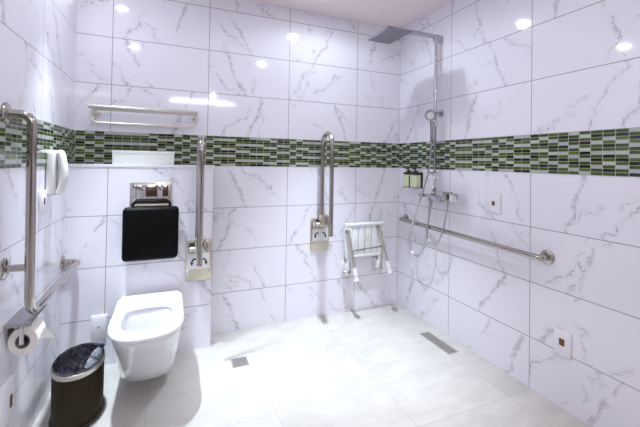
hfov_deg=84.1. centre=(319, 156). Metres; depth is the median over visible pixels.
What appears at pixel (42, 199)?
wall plate
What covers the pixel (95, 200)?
wall
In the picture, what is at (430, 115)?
shower
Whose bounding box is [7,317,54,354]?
toilet roll
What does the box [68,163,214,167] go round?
trim
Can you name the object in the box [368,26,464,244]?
shower column
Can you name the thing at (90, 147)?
trim
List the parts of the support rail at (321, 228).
wall plate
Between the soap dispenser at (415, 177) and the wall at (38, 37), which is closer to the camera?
the wall at (38, 37)
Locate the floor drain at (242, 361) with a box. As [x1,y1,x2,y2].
[230,356,249,367]
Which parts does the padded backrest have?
mount frame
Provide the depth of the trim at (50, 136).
1.46 m
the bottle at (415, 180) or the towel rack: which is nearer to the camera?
the towel rack
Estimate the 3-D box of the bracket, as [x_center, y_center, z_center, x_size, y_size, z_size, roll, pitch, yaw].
[0.752,0.189,2.889,0.070,0.131,0.182,1,-1,-23]
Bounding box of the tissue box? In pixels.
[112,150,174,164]
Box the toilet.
[108,290,183,381]
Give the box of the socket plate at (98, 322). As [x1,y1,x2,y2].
[90,314,106,339]
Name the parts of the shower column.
spray panel, arm, knob, temperature handle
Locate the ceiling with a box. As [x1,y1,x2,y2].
[251,0,450,27]
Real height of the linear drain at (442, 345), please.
0.008 m
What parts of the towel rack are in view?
shelf rod, shelf rod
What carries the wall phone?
attached to the wall at (38, 37)
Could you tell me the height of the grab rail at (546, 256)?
0.091 m
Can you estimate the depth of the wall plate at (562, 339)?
1.78 m
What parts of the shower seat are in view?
hinge arm, leg, seat frame, cross rod, brace rod, leg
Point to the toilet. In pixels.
(144, 330)
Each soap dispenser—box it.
[403,168,410,186]
[410,168,420,187]
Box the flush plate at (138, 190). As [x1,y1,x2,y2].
[129,182,170,205]
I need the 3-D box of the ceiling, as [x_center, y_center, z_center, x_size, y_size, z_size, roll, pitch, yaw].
[0.545,-1.218,0.431,2.608,0.100,5.060,1,-1,-23]
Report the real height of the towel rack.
0.110 m
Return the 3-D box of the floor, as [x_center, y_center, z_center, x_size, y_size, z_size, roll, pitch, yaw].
[0.503,1.292,0.398,2.608,0.100,5.060,1,-1,-23]
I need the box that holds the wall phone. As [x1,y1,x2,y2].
[45,150,68,195]
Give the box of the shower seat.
[341,221,391,280]
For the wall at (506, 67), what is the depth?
1.95 m
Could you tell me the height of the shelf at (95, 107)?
0.020 m
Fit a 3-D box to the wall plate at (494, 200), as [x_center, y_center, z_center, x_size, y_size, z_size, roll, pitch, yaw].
[1.073,0.287,2.188,0.015,0.122,0.095,1,-1,-23]
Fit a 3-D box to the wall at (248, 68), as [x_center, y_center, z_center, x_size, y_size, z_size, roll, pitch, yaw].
[-0.434,0.052,2.701,2.608,2.410,0.100,1,-1,-23]
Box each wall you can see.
[0,0,76,426]
[60,167,213,364]
[74,0,400,333]
[397,0,639,426]
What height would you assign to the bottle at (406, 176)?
0.101 m
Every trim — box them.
[0,108,73,168]
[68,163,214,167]
[73,130,398,167]
[399,127,639,176]
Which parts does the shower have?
handle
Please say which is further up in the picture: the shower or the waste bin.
the shower
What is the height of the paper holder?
0.085 m
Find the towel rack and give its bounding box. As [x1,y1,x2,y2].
[88,104,198,127]
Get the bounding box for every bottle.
[84,343,104,368]
[403,174,409,186]
[410,175,420,187]
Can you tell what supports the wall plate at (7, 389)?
attached to the wall at (38, 37)
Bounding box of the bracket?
[402,172,422,188]
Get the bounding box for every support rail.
[185,135,211,281]
[310,131,333,250]
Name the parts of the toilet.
seat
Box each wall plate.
[0,373,14,426]
[38,190,46,212]
[487,193,500,213]
[554,327,571,359]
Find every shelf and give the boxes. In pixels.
[5,305,46,324]
[88,104,197,115]
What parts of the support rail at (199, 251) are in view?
wall plate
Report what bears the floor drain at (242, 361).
on the floor
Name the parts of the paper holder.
plate, arm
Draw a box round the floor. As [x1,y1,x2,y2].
[32,303,590,426]
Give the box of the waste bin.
[48,342,105,426]
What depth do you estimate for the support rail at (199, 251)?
2.23 m
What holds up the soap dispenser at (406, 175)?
on the bracket
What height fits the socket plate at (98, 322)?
0.136 m
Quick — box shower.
[408,110,436,256]
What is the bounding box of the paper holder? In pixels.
[3,305,46,344]
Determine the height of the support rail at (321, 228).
0.936 m
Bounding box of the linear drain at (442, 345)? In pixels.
[419,332,457,353]
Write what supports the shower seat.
attached to the wall at (248, 68)
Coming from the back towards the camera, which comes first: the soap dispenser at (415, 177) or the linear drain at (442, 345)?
the soap dispenser at (415, 177)
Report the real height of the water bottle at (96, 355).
0.117 m
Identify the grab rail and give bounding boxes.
[0,102,79,313]
[399,214,554,264]
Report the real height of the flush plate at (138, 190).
0.145 m
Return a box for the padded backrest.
[121,199,178,261]
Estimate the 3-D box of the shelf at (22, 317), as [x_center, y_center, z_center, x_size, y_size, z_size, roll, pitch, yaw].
[-1.164,0.628,1.406,0.085,0.006,0.175,1,-1,-23]
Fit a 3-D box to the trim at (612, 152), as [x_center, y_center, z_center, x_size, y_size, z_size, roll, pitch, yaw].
[1.634,-0.024,0.880,0.003,0.212,4.860,1,-1,-23]
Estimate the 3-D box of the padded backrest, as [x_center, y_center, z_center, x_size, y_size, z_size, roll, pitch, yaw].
[-1.030,0.443,2.164,0.309,0.360,0.088,1,-1,-23]

